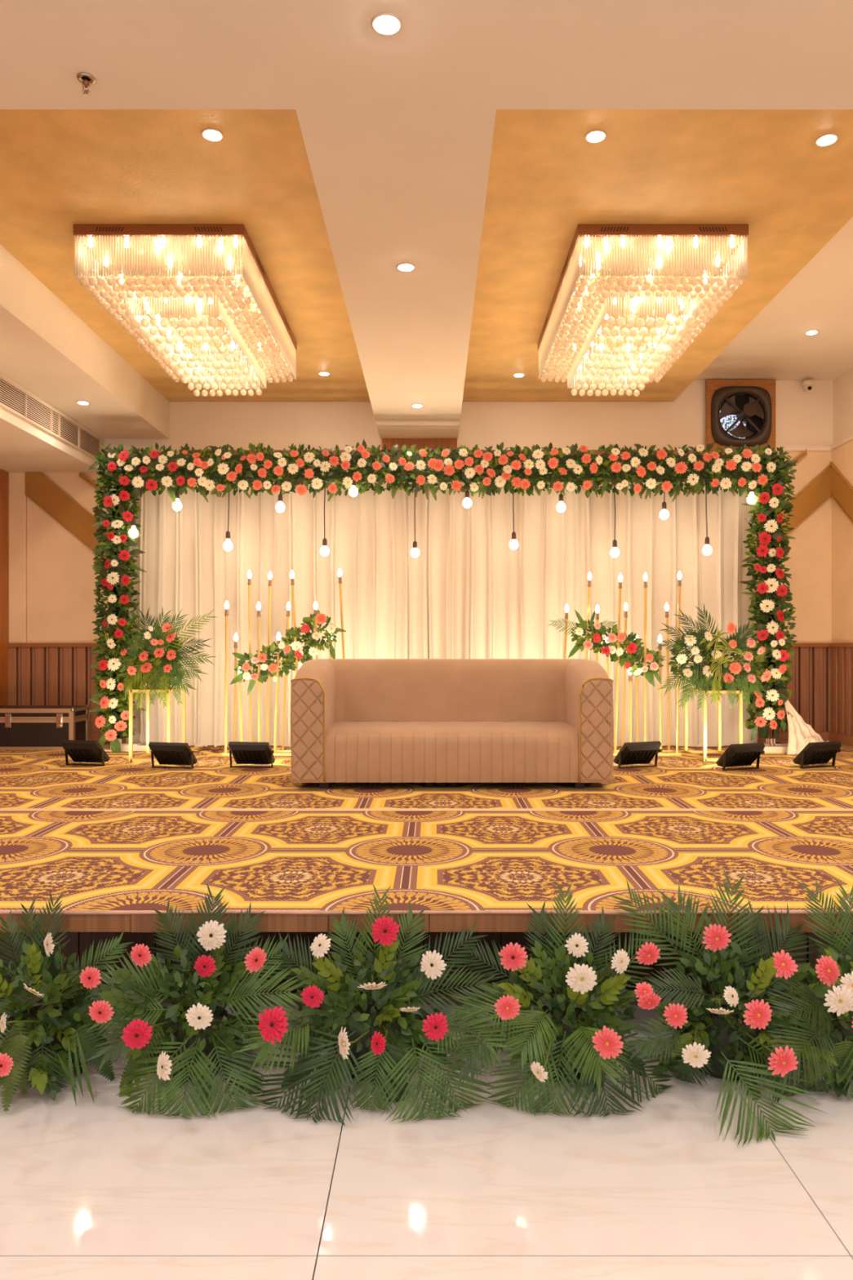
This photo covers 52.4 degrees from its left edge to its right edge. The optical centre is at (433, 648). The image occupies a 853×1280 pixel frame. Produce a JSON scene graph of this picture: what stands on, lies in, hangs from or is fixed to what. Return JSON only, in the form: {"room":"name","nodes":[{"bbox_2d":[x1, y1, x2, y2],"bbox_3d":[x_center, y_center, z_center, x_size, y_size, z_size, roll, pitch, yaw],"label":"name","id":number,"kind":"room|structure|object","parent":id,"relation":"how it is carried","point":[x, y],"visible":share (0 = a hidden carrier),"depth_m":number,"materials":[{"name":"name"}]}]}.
{"room":"event space","nodes":[
{"label":"event space","id":0,"kind":"room"},
{"bbox_2d":[0,0,852,472],"bbox_3d":[-0.130,-2.330,2.950,8.460,1.060,11.900,0,0,0],"label":"ceiling","id":1,"kind":"structure","parent":0,"point":[452,145],"depth_m":4.43,"materials":[{"name":"beige paint"}]},
{"bbox_2d":[0,375,102,460],"bbox_3d":[-3.369,-2.003,7.089,0.022,0.230,3.378,0,0,0],"label":"ceiling vent","id":2,"kind":"object","parent":1,"relation":"in","point":[13,398],"visible":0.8,"depth_m":7.55,"materials":[{"name":"beige metal"}]},
{"bbox_2d":[76,400,89,404],"bbox_3d":[-3.063,-2.144,7.581,0.108,0.011,0.108,0,0,0],"label":"recessed light","id":3,"kind":"object","parent":1,"relation":"in","point":[82,402],"visible":1,"depth_m":7.56,"materials":[{"name":"beige plastic"}]},
{"bbox_2d":[78,401,88,404],"bbox_3d":[-3.063,-2.142,7.581,0.080,0.006,0.080,0,0,0],"label":"diffuser","id":4,"kind":"object","parent":3,"relation":"attached to","point":[79,402],"depth_m":7.57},
{"bbox_2d":[75,71,95,95],"bbox_3d":[-1.311,-2.122,3.270,0.068,0.056,0.068,0,0,0],"label":"sprinkler","id":5,"kind":"object","parent":1,"relation":"attached to","point":[85,80],"visible":1,"depth_m":3.26,"materials":[{"name":"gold metal"}]},
{"bbox_2d":[73,224,297,396],"bbox_3d":[-1.640,-2.269,6.170,1.022,0.523,2.001,0,0,0],"label":"chandelier","id":6,"kind":"object","parent":1,"relation":"hanging from","point":[175,289],"visible":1,"depth_m":5.51,"materials":[{"name":"clear glass"}]},
{"bbox_2d":[200,128,223,142],"bbox_3d":[-1.088,-2.525,4.269,0.108,0.011,0.108,0,0,0],"label":"recessed light","id":7,"kind":"object","parent":1,"relation":"in","point":[213,135],"visible":1,"depth_m":4.26,"materials":[{"name":"beige plastic"}]},
{"bbox_2d":[204,130,220,140],"bbox_3d":[-1.088,-2.522,4.269,0.080,0.006,0.080,0,0,0],"label":"diffuser","id":8,"kind":"object","parent":7,"relation":"attached to","point":[208,135],"depth_m":4.26,"materials":[{"name":"white plastic"}]},
{"bbox_2d":[318,371,329,375],"bbox_3d":[-1.007,-2.525,7.976,0.108,0.011,0.108,0,0,0],"label":"recessed light","id":9,"kind":"object","parent":1,"relation":"in","point":[321,373],"visible":1,"depth_m":7.96,"materials":[{"name":"beige plastic"}]},
{"bbox_2d":[320,372,328,375],"bbox_3d":[-1.007,-2.522,7.976,0.080,0.006,0.080,0,0,0],"label":"diffuser","id":10,"kind":"object","parent":9,"relation":"attached to","point":[321,373],"depth_m":7.96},
{"bbox_2d":[371,12,402,35],"bbox_3d":[-0.161,-2.144,2.984,0.108,0.011,0.108,0,0,0],"label":"recessed light","id":11,"kind":"object","parent":1,"relation":"in","point":[385,24],"visible":1,"depth_m":2.97,"materials":[{"name":"beige plastic"}]},
{"bbox_2d":[375,17,398,33],"bbox_3d":[-0.161,-2.142,2.984,0.080,0.006,0.080,0,0,0],"label":"diffuser","id":12,"kind":"object","parent":11,"relation":"attached to","point":[383,24],"depth_m":2.98,"materials":[{"name":"white plastic"}]},
{"bbox_2d":[396,262,415,271],"bbox_3d":[-0.156,-2.144,4.885,0.108,0.011,0.108,0,0,0],"label":"recessed light","id":13,"kind":"object","parent":1,"relation":"in","point":[404,267],"visible":1,"depth_m":4.87,"materials":[{"name":"beige plastic"}]},
{"bbox_2d":[399,264,413,271],"bbox_3d":[-0.156,-2.142,4.885,0.080,0.006,0.080,0,0,0],"label":"diffuser","id":14,"kind":"object","parent":13,"relation":"attached to","point":[402,267],"depth_m":4.88,"materials":[{"name":"white plastic"}]},
{"bbox_2d":[411,403,423,407],"bbox_3d":[-0.145,-2.144,7.670,0.108,0.011,0.108,0,0,0],"label":"recessed light","id":15,"kind":"object","parent":1,"relation":"in","point":[416,405],"visible":1,"depth_m":7.65,"materials":[{"name":"beige plastic"}]},
{"bbox_2d":[513,373,524,377],"bbox_3d":[0.789,-2.525,8.017,0.108,0.011,0.108,0,0,0],"label":"recessed light","id":16,"kind":"object","parent":1,"relation":"in","point":[516,375],"visible":1,"depth_m":8.00,"materials":[{"name":"beige plastic"}]},
{"bbox_2d":[515,373,523,377],"bbox_3d":[0.789,-2.522,8.017,0.080,0.006,0.080,0,0,0],"label":"diffuser","id":17,"kind":"object","parent":16,"relation":"attached to","point":[516,375],"depth_m":8.00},
{"bbox_2d":[584,128,606,142],"bbox_3d":[0.800,-2.525,4.281,0.108,0.011,0.108,0,0,0],"label":"recessed light","id":18,"kind":"object","parent":1,"relation":"in","point":[597,135],"visible":1,"depth_m":4.27,"materials":[{"name":"beige plastic"}]},
{"bbox_2d":[587,132,604,142],"bbox_3d":[0.800,-2.522,4.281,0.080,0.006,0.080,0,0,0],"label":"diffuser","id":19,"kind":"object","parent":18,"relation":"attached to","point":[592,136],"depth_m":4.27,"materials":[{"name":"white plastic"}]},
{"bbox_2d":[537,224,748,396],"bbox_3d":[1.370,-2.269,6.170,1.022,0.523,2.001,0,0,0],"label":"chandelier","id":20,"kind":"object","parent":1,"relation":"hanging from","point":[652,289],"visible":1,"depth_m":5.51,"materials":[{"name":"clear glass"}]},
{"bbox_2d":[804,329,818,334],"bbox_3d":[3.288,-2.744,7.539,0.108,0.011,0.108,0,0,0],"label":"recessed light","id":21,"kind":"object","parent":1,"relation":"in","point":[811,331],"visible":1,"depth_m":7.52,"materials":[{"name":"beige plastic"}]},
{"bbox_2d":[807,331,817,334],"bbox_3d":[3.288,-2.742,7.539,0.080,0.006,0.080,0,0,0],"label":"diffuser","id":22,"kind":"object","parent":21,"relation":"attached to","point":[808,332],"depth_m":7.54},
{"bbox_2d":[814,133,839,146],"bbox_3d":[1.954,-2.525,4.311,0.108,0.011,0.108,0,0,0],"label":"recessed light","id":23,"kind":"object","parent":1,"relation":"in","point":[828,139],"visible":1,"depth_m":4.30,"materials":[{"name":"beige plastic"}]},
{"bbox_2d":[817,135,835,145],"bbox_3d":[1.954,-2.522,4.311,0.080,0.006,0.080,0,0,0],"label":"diffuser","id":24,"kind":"object","parent":23,"relation":"attached to","point":[822,140],"depth_m":4.30,"materials":[{"name":"white plastic"}]},
{"bbox_2d":[0,933,852,1279],"bbox_3d":[-0.130,1.470,3.000,8.660,0.060,12.000,0,0,0],"label":"floor","id":25,"kind":"structure","parent":0,"point":[99,1189],"depth_m":2.31,"materials":[{"name":"white tile"}]},
{"bbox_2d":[0,891,133,1111],"bbox_3d":[-1.284,1.168,2.812,0.640,0.603,0.715,0,0,0],"label":"arrangement","id":26,"kind":"object","parent":25,"relation":"on","point":[37,1043],"visible":0.98,"depth_m":2.86,"materials":[{"name":"green plant"}]},
{"bbox_2d":[81,882,311,1119],"bbox_3d":[-0.778,1.147,2.803,0.755,0.618,0.737,0,0,0],"label":"arrangement","id":27,"kind":"object","parent":25,"relation":"on","point":[186,1041],"visible":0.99,"depth_m":2.80,"materials":[{"name":"green plant"}]},
{"bbox_2d":[231,884,515,1125],"bbox_3d":[-0.201,1.158,2.840,0.879,0.631,0.684,0,0,-7],"label":"arrangement","id":28,"kind":"object","parent":25,"relation":"on","point":[375,1041],"visible":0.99,"depth_m":2.80,"materials":[{"name":"green plant"}]},
{"bbox_2d":[0,913,852,994],"bbox_3d":[-0.130,1.198,6.018,8.460,0.484,5.764,0,0,0],"label":"stage","id":29,"kind":"object","parent":25,"relation":"on","point":[503,929],"visible":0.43,"depth_m":3.61,"materials":[{"name":"laminate"}]},
{"bbox_2d":[0,808,852,915],"bbox_3d":[-0.158,0.949,4.109,8.395,0.025,1.965,0,0,0],"label":"carpet","id":30,"kind":"object","parent":29,"relation":"on","point":[104,862],"depth_m":3.91,"materials":[{"name":"yellow carpet"}]},
{"bbox_2d":[0,741,852,808],"bbox_3d":[-0.158,0.947,6.950,8.395,0.012,3.740,0,0,0],"label":"carpet","id":31,"kind":"object","parent":29,"relation":"on","point":[29,779],"visible":0.5,"depth_m":5.88,"materials":[{"name":"yellow carpet"}]},
{"bbox_2d":[0,705,88,750],"bbox_3d":[-3.822,0.744,8.223,0.977,0.397,0.393,0,0,0],"label":"flight case","id":32,"kind":"object","parent":31,"relation":"on","point":[22,727],"visible":0.96,"depth_m":8.06,"materials":[{"name":"black laminate"}]},
{"bbox_2d":[60,739,110,766],"bbox_3d":[-2.801,0.838,6.996,0.364,0.211,0.194,0,0,14],"label":"floodlight","id":33,"kind":"object","parent":31,"relation":"on","point":[82,751],"visible":1,"depth_m":6.94,"materials":[{"name":"black metal"}]},
{"bbox_2d":[120,745,151,751],"bbox_3d":[-2.685,0.917,7.998,0.420,0.050,0.064,0,0,0],"label":"board","id":34,"kind":"object","parent":31,"relation":"on","point":[135,748],"visible":0.37,"depth_m":7.97,"materials":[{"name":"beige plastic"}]},
{"bbox_2d":[128,687,185,761],"bbox_3d":[-2.362,0.642,7.440,0.339,0.600,0.464,0,0,0],"label":"stand","id":35,"kind":"object","parent":31,"relation":"on","point":[138,758],"visible":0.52,"depth_m":7.23,"materials":[{"name":"gold metal"}]},
{"bbox_2d":[117,608,216,710],"bbox_3d":[-2.271,0.075,7.325,0.923,0.874,0.448,0,0,2],"label":"arrangement","id":36,"kind":"object","parent":35,"relation":"on","point":[158,665],"visible":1,"depth_m":7.29,"materials":[{"name":"green plant"}]},
{"bbox_2d":[148,742,197,768],"bbox_3d":[-2.047,0.838,6.836,0.364,0.211,0.194,0,0,11],"label":"floodlight","id":37,"kind":"object","parent":31,"relation":"on","point":[165,753],"visible":1,"depth_m":6.78,"materials":[{"name":"black metal"}]},
{"bbox_2d":[193,747,220,753],"bbox_3d":[-2.078,0.933,7.945,0.498,0.016,0.272,0,0,22],"label":"power cable","id":38,"kind":"object","parent":31,"relation":"on","point":[206,748],"visible":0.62,"depth_m":7.93,"materials":[{"name":"brown plastic"}]},
{"bbox_2d":[189,745,229,751],"bbox_3d":[-2.015,0.933,8.062,0.731,0.016,0.206,0,0,42],"label":"power cable","id":39,"kind":"object","parent":31,"relation":"on","point":[189,745],"visible":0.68,"depth_m":8.08,"materials":[{"name":"brown plastic"}]},
{"bbox_2d":[207,745,281,746],"bbox_3d":[-1.893,0.933,8.305,0.938,0.016,0.105,0,0,6],"label":"power cable","id":40,"kind":"object","parent":31,"relation":"on","point":[207,745],"visible":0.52,"depth_m":8.28,"materials":[{"name":"brown plastic"}]},
{"bbox_2d":[227,742,275,768],"bbox_3d":[-1.433,0.838,6.876,0.364,0.211,0.194,0,0,7],"label":"floodlight","id":41,"kind":"object","parent":31,"relation":"on","point":[242,753],"visible":1,"depth_m":6.82,"materials":[{"name":"black metal"}]},
{"bbox_2d":[206,568,345,756],"bbox_3d":[-1.327,0.115,7.697,1.280,1.654,0.385,0,0,0],"label":"candle stand","id":42,"kind":"object","parent":31,"relation":"on","point":[226,753],"visible":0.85,"depth_m":7.64,"materials":[{"name":"gold metal"}]},
{"bbox_2d":[230,609,346,695],"bbox_3d":[-1.277,0.034,7.670,1.035,0.762,0.310,0,0,0],"label":"flower arrangement","id":43,"kind":"object","parent":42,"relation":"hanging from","point":[268,665],"visible":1,"depth_m":7.61,"materials":[{"name":"green plant"}]},
{"bbox_2d":[88,439,798,752],"bbox_3d":[0.103,-0.480,7.981,6.608,2.896,0.454,0,0,0],"label":"arch","id":44,"kind":"object","parent":31,"relation":"on","point":[767,473],"visible":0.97,"depth_m":7.91,"materials":[{"name":"green plant"}]},
{"bbox_2d":[128,487,137,537],"bbox_3d":[-2.748,-1.292,7.942,0.083,0.564,0.086,0,0,0],"label":"pendant bulb","id":45,"kind":"object","parent":44,"relation":"hanging from","point":[133,532],"visible":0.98,"depth_m":7.92,"materials":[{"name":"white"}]},
{"bbox_2d":[131,518,135,526],"bbox_3d":[-2.748,-1.157,7.940,0.042,0.071,0.041,0,0,0],"label":"socket","id":46,"kind":"object","parent":45,"relation":"attached to","point":[133,524],"depth_m":7.92,"materials":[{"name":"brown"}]},
{"bbox_2d":[172,485,182,511],"bbox_3d":[-2.348,-1.417,7.942,0.083,0.316,0.086,0,0,0],"label":"pendant bulb","id":47,"kind":"object","parent":44,"relation":"hanging from","point":[177,493],"visible":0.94,"depth_m":7.92,"materials":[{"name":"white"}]},
{"bbox_2d":[174,490,179,498],"bbox_3d":[-2.348,-1.406,7.940,0.042,0.071,0.041,0,0,0],"label":"socket","id":48,"kind":"object","parent":47,"relation":"attached to","point":[177,494],"depth_m":7.93,"materials":[{"name":"brown"}]},
{"bbox_2d":[223,480,232,551],"bbox_3d":[-1.882,-1.233,7.942,0.083,0.682,0.086,0,0,0],"label":"pendant bulb","id":49,"kind":"object","parent":44,"relation":"hanging from","point":[228,546],"visible":0.99,"depth_m":7.92,"materials":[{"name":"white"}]},
{"bbox_2d":[226,530,230,538],"bbox_3d":[-1.882,-1.039,7.940,0.042,0.071,0.041,0,0,0],"label":"socket","id":50,"kind":"object","parent":49,"relation":"attached to","point":[228,534],"depth_m":7.92,"materials":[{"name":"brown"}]},
{"bbox_2d":[275,480,284,512],"bbox_3d":[-1.403,-1.411,7.942,0.083,0.329,0.086,0,0,0],"label":"pendant bulb","id":51,"kind":"object","parent":44,"relation":"hanging from","point":[280,507],"visible":1,"depth_m":7.92,"materials":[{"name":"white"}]},
{"bbox_2d":[278,493,282,502],"bbox_3d":[-1.403,-1.380,7.940,0.042,0.071,0.041,0,0,0],"label":"socket","id":52,"kind":"object","parent":51,"relation":"attached to","point":[280,496],"depth_m":7.92,"materials":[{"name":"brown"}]},
{"bbox_2d":[320,488,328,555],"bbox_3d":[-0.997,-1.210,7.942,0.083,0.728,0.086,0,0,0],"label":"pendant bulb","id":53,"kind":"object","parent":44,"relation":"hanging from","point":[324,550],"visible":1,"depth_m":7.92,"materials":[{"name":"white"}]},
{"bbox_2d":[322,537,327,546],"bbox_3d":[-0.997,-0.973,7.940,0.042,0.071,0.041,0,0,0],"label":"socket","id":54,"kind":"object","parent":53,"relation":"attached to","point":[324,541],"depth_m":7.93,"materials":[{"name":"brown"}]},
{"bbox_2d":[348,477,357,496],"bbox_3d":[-0.734,-1.484,7.941,0.083,0.187,0.085,0,0,0],"label":"pendant bulb","id":55,"kind":"object","parent":44,"relation":"hanging from","point":[354,489],"visible":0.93,"depth_m":7.92,"materials":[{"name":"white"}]},
{"bbox_2d":[351,477,355,485],"bbox_3d":[-0.734,-1.524,7.940,0.042,0.071,0.041,0,0,0],"label":"socket","id":56,"kind":"object","parent":55,"relation":"attached to","point":[353,483],"depth_m":7.92,"materials":[{"name":"brown"}]},
{"bbox_2d":[410,479,419,557],"bbox_3d":[-0.171,-1.204,7.942,0.083,0.741,0.086,0,0,0],"label":"pendant bulb","id":57,"kind":"object","parent":44,"relation":"hanging from","point":[415,552],"visible":1,"depth_m":7.92,"materials":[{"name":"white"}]},
{"bbox_2d":[413,541,417,547],"bbox_3d":[-0.171,-0.947,7.940,0.042,0.071,0.041,0,0,0],"label":"socket","id":58,"kind":"object","parent":57,"relation":"attached to","point":[415,544],"depth_m":7.92,"materials":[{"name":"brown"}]},
{"bbox_2d":[125,482,758,746],"bbox_3d":[0.085,-0.421,8.267,6.042,2.718,0.119,0,0,0],"label":"curtain","id":59,"kind":"object","parent":44,"relation":"hanging from","point":[467,593],"visible":0.52,"depth_m":8.29,"materials":[{"name":"beige fabric"}]},
{"bbox_2d":[462,489,471,508],"bbox_3d":[0.308,-1.430,7.942,0.083,0.290,0.086,0,0,0],"label":"pendant bulb","id":60,"kind":"object","parent":44,"relation":"hanging from","point":[467,503],"visible":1,"depth_m":7.92,"materials":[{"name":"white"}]},
{"bbox_2d":[465,489,469,497],"bbox_3d":[0.308,-1.413,7.940,0.042,0.071,0.041,0,0,0],"label":"socket","id":61,"kind":"object","parent":60,"relation":"attached to","point":[467,493],"depth_m":7.92,"materials":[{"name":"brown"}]},
{"bbox_2d":[509,482,518,549],"bbox_3d":[0.734,-1.240,7.942,0.083,0.669,0.086,0,0,0],"label":"pendant bulb","id":62,"kind":"object","parent":44,"relation":"hanging from","point":[513,544],"visible":1,"depth_m":7.92,"materials":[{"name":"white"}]},
{"bbox_2d":[511,531,515,539],"bbox_3d":[0.734,-1.032,7.940,0.042,0.071,0.041,0,0,0],"label":"socket","id":63,"kind":"object","parent":62,"relation":"attached to","point":[513,535],"depth_m":7.92,"materials":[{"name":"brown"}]},
{"bbox_2d":[556,480,565,512],"bbox_3d":[1.167,-1.411,7.942,0.083,0.329,0.086,0,0,0],"label":"pendant bulb","id":64,"kind":"object","parent":44,"relation":"hanging from","point":[561,507],"visible":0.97,"depth_m":7.92,"materials":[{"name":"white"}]},
{"bbox_2d":[559,493,563,502],"bbox_3d":[1.167,-1.380,7.940,0.042,0.071,0.041,0,0,0],"label":"socket","id":65,"kind":"object","parent":64,"relation":"attached to","point":[561,496],"depth_m":7.92,"materials":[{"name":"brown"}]},
{"bbox_2d":[610,479,619,557],"bbox_3d":[1.659,-1.204,7.942,0.083,0.741,0.086,0,0,0],"label":"pendant bulb","id":66,"kind":"object","parent":44,"relation":"hanging from","point":[615,552],"visible":0.98,"depth_m":7.92,"materials":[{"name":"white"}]},
{"bbox_2d":[612,539,617,547],"bbox_3d":[1.659,-0.960,7.940,0.042,0.071,0.041,0,0,0],"label":"socket","id":67,"kind":"object","parent":66,"relation":"attached to","point":[615,542],"depth_m":7.93,"materials":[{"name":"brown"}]},
{"bbox_2d":[659,479,669,519],"bbox_3d":[2.111,-1.378,7.942,0.083,0.394,0.086,0,0,0],"label":"pendant bulb","id":68,"kind":"object","parent":44,"relation":"hanging from","point":[664,514],"visible":0.98,"depth_m":7.92,"materials":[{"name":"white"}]},
{"bbox_2d":[662,501,666,509],"bbox_3d":[2.111,-1.308,7.940,0.042,0.071,0.041,0,0,0],"label":"socket","id":69,"kind":"object","parent":68,"relation":"attached to","point":[664,504],"depth_m":7.93,"materials":[{"name":"brown"}]},
{"bbox_2d":[702,479,711,555],"bbox_3d":[2.505,-1.213,7.942,0.083,0.722,0.086,0,0,0],"label":"pendant bulb","id":70,"kind":"object","parent":44,"relation":"hanging from","point":[707,549],"visible":1,"depth_m":7.92,"materials":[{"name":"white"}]},
{"bbox_2d":[705,536,709,544],"bbox_3d":[2.505,-0.987,7.940,0.042,0.071,0.041,0,0,0],"label":"socket","id":71,"kind":"object","parent":70,"relation":"attached to","point":[707,540],"depth_m":7.92,"materials":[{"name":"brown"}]},
{"bbox_2d":[746,488,756,504],"bbox_3d":[2.912,-1.447,7.941,0.083,0.258,0.085,0,0,0],"label":"pendant bulb","id":72,"kind":"object","parent":44,"relation":"hanging from","point":[749,500],"visible":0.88,"depth_m":7.92,"materials":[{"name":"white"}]},
{"bbox_2d":[290,658,613,788],"bbox_3d":[0.123,0.510,6.191,2.146,0.864,0.883,0,0,0],"label":"sofa","id":73,"kind":"object","parent":31,"relation":"on","point":[353,720],"visible":1,"depth_m":5.83,"materials":[{"name":"beige fabric"}]},
{"bbox_2d":[564,570,693,756],"bbox_3d":[1.676,0.123,7.697,1.217,1.638,0.385,0,0,0],"label":"candle stand","id":74,"kind":"object","parent":31,"relation":"on","point":[664,753],"visible":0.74,"depth_m":7.64,"materials":[{"name":"gold metal"}]},
{"bbox_2d":[547,609,665,686],"bbox_3d":[1.530,-0.005,7.672,1.058,0.677,0.311,0,0,0],"label":"flower arrangement","id":75,"kind":"object","parent":74,"relation":"hanging from","point":[633,655],"visible":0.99,"depth_m":7.61,"materials":[{"name":"green plant"}]},
{"bbox_2d":[613,741,662,768],"bbox_3d":[1.627,0.838,6.881,0.364,0.211,0.194,0,0,-20],"label":"floodlight","id":76,"kind":"object","parent":31,"relation":"on","point":[631,753],"visible":1,"depth_m":6.82,"materials":[{"name":"black metal"}]},
{"bbox_2d":[617,745,729,748],"bbox_3d":[2.476,0.933,8.217,1.450,0.016,0.128,0,0,0],"label":"power cable","id":77,"kind":"object","parent":31,"relation":"on","point":[665,745],"visible":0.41,"depth_m":8.22,"materials":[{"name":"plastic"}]},
{"bbox_2d":[684,687,742,761],"bbox_3d":[2.420,0.647,7.530,0.324,0.590,0.564,0,0,0],"label":"stand","id":78,"kind":"object","parent":31,"relation":"on","point":[704,751],"visible":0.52,"depth_m":7.33,"materials":[{"name":"gold metal"}]},
{"bbox_2d":[656,603,771,710],"bbox_3d":[2.361,0.061,7.340,1.008,0.895,0.438,0,0,0],"label":"arrangement","id":79,"kind":"object","parent":78,"relation":"on","point":[706,676],"visible":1,"depth_m":7.29,"materials":[{"name":"green plant"}]},
{"bbox_2d":[715,742,764,770],"bbox_3d":[2.403,0.838,6.765,0.364,0.211,0.194,0,0,-23],"label":"floodlight","id":80,"kind":"object","parent":31,"relation":"on","point":[737,754],"visible":1,"depth_m":6.71,"materials":[{"name":"black metal"}]},
{"bbox_2d":[764,746,787,752],"bbox_3d":[3.063,0.914,7.858,0.320,0.055,0.064,0,0,0],"label":"board","id":81,"kind":"object","parent":31,"relation":"on","point":[767,748],"visible":0.58,"depth_m":7.83,"materials":[{"name":"beige plastic"}]},
{"bbox_2d":[784,700,827,754],"bbox_3d":[3.369,0.699,7.786,0.400,0.479,0.342,0,0,17],"label":"drape","id":82,"kind":"object","parent":31,"relation":"on","point":[801,734],"visible":0.74,"depth_m":7.82,"materials":[{"name":"beige fabric"}]},
{"bbox_2d":[792,741,841,768],"bbox_3d":[3.054,0.838,6.882,0.364,0.211,0.194,0,0,-23],"label":"floodlight","id":83,"kind":"object","parent":31,"relation":"on","point":[815,753],"visible":1,"depth_m":6.82,"materials":[{"name":"black metal"}]},
{"bbox_2d":[441,880,675,1118],"bbox_3d":[0.433,1.151,2.800,0.869,0.638,0.753,0,0,0],"label":"arrangement","id":84,"kind":"object","parent":25,"relation":"on","point":[557,1042],"visible":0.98,"depth_m":2.78,"materials":[{"name":"green plant"}]},
{"bbox_2d":[608,866,838,1146],"bbox_3d":[0.973,1.130,2.819,0.786,0.694,0.712,0,0,0],"label":"arrangement","id":85,"kind":"object","parent":25,"relation":"on","point":[719,1040],"visible":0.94,"depth_m":2.86,"materials":[{"name":"green plant"}]},
{"bbox_2d":[763,878,852,1102],"bbox_3d":[1.351,1.140,2.872,0.726,0.635,0.598,0,0,0],"label":"arrangement","id":86,"kind":"object","parent":25,"relation":"on","point":[830,1027],"visible":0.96,"depth_m":2.78,"materials":[{"name":"green plant"}]},
{"bbox_2d":[104,380,833,449],"bbox_3d":[-0.130,-0.760,8.950,8.660,4.400,0.100,0,0,0],"label":"wall","id":87,"kind":"structure","parent":0,"point":[802,417],"depth_m":8.90,"materials":[{"name":"beige paint"}]},
{"bbox_2d":[24,471,108,559],"bbox_3d":[-3.650,-1.318,8.859,1.047,1.238,0.022,0,0,0],"label":"trim","id":88,"kind":"structure","parent":87,"relation":"attached to","point":[39,488],"depth_m":8.86,"materials":[{"name":"brown wood"}]},
{"bbox_2d":[78,471,105,492],"bbox_3d":[-3.446,-1.657,8.859,0.349,0.328,0.022,0,0,0],"label":"trim","id":89,"kind":"structure","parent":87,"relation":"attached to","point":[82,475],"depth_m":8.85,"materials":[{"name":"brown wood"}]},
{"bbox_2d":[104,445,180,450],"bbox_3d":[-3.480,-2.042,8.875,1.760,0.045,0.050,0,0,0],"label":"trim","id":90,"kind":"structure","parent":87,"relation":"attached to","point":[125,447],"depth_m":8.85,"materials":[{"name":"beige paint"}]},
{"bbox_2d":[382,438,457,452],"bbox_3d":[-0.145,-2.080,8.885,0.770,0.140,0.030,0,0,0],"label":"trim","id":91,"kind":"structure","parent":87,"relation":"attached to","point":[433,443],"depth_m":8.87,"materials":[{"name":"orange wood"}]},
{"bbox_2d":[7,642,852,736],"bbox_3d":[-0.130,0.597,7.550,8.460,1.306,2.700,0,0,0],"label":"wainscot","id":92,"kind":"structure","parent":87,"relation":"attached to","point":[821,685],"depth_m":8.85,"materials":[{"name":"brown wood"}]},
{"bbox_2d":[8,434,852,643],"bbox_3d":[-0.128,-1.060,7.650,8.455,2.020,2.500,0,0,0],"label":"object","id":93,"kind":"structure","parent":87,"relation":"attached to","point":[51,576],"depth_m":8.87,"materials":[{"name":"beige paint"}]},
{"bbox_2d":[180,449,703,454],"bbox_3d":[0.200,-2.005,8.885,5.600,0.050,0.030,0,0,0],"label":"trim","id":94,"kind":"structure","parent":87,"relation":"attached to","point":[595,452],"depth_m":8.87,"materials":[{"name":"green plant"}]},
{"bbox_2d":[88,731,829,741],"bbox_3d":[-0.130,0.900,8.863,8.460,0.100,0.075,0,0,0],"label":"baseboard","id":95,"kind":"structure","parent":87,"relation":"attached to","point":[784,735],"depth_m":8.83,"materials":[{"name":"brown wood"}]},
{"bbox_2d":[706,379,775,454],"bbox_3d":[3.136,-2.355,8.791,0.704,0.767,0.194,0,0,0],"label":"exhaust fan","id":96,"kind":"object","parent":87,"relation":"attached to","point":[740,412],"visible":0.96,"depth_m":8.82,"materials":[{"name":"black plastic"}]},
{"bbox_2d":[758,464,831,559],"bbox_3d":[3.675,-1.377,8.859,0.807,1.063,0.022,0,0,0],"label":"trim","id":97,"kind":"structure","parent":87,"relation":"attached to","point":[817,491],"depth_m":8.86,"materials":[{"name":"brown wood"}]},
{"bbox_2d":[791,448,807,466],"bbox_3d":[3.632,-1.868,8.859,0.356,0.342,0.022,0,0,0],"label":"trim","id":98,"kind":"structure","parent":87,"relation":"attached to","point":[803,454],"depth_m":8.85,"materials":[{"name":"brown wood"}]},
{"bbox_2d":[775,445,832,450],"bbox_3d":[3.550,-2.042,8.875,1.100,0.045,0.050,0,0,0],"label":"trim","id":99,"kind":"structure","parent":87,"relation":"attached to","point":[786,447],"depth_m":8.85,"materials":[{"name":"beige paint"}]},
{"bbox_2d":[801,379,814,391],"bbox_3d":[3.808,-2.667,8.825,0.120,0.105,0.120,0,0,0],"label":"security camera","id":100,"kind":"object","parent":87,"relation":"attached to","point":[807,384],"visible":1,"depth_m":8.79,"materials":[{"name":"beige plastic"}]},
{"bbox_2d":[833,367,852,444],"bbox_3d":[4.150,-0.760,2.950,0.100,4.400,11.900,0,0,0],"label":"wall","id":101,"kind":"structure","parent":0,"point":[842,384],"depth_m":8.67,"materials":[{"name":"beige paint"}]},
{"bbox_2d":[829,732,852,746],"bbox_3d":[4.062,0.900,6.210,0.075,0.100,5.220,0,0,0],"label":"baseboard","id":102,"kind":"structure","parent":101,"relation":"attached to","point":[845,740],"depth_m":8.55,"materials":[{"name":"brown wood"}]},
{"bbox_2d":[829,462,852,524],"bbox_3d":[4.059,-0.990,7.883,0.022,1.836,1.965,0,0,0],"label":"trim","id":103,"kind":"structure","parent":101,"relation":"attached to","point":[842,491],"depth_m":8.62,"materials":[{"name":"brown wood"}]},
{"bbox_3d":[-4.410,-0.760,2.950,0.100,4.400,11.900,0,0,0],"label":"wall","id":104,"kind":"structure","parent":0,"visible":0},
{"bbox_2d":[0,468,8,705],"bbox_3d":[-4.350,-0.425,8.030,0.020,2.750,1.660,0,0,0],"label":"trim","id":105,"kind":"structure","parent":104,"relation":"attached to","point":[4,475],"depth_m":8.77,"materials":[{"name":"orange wood"}]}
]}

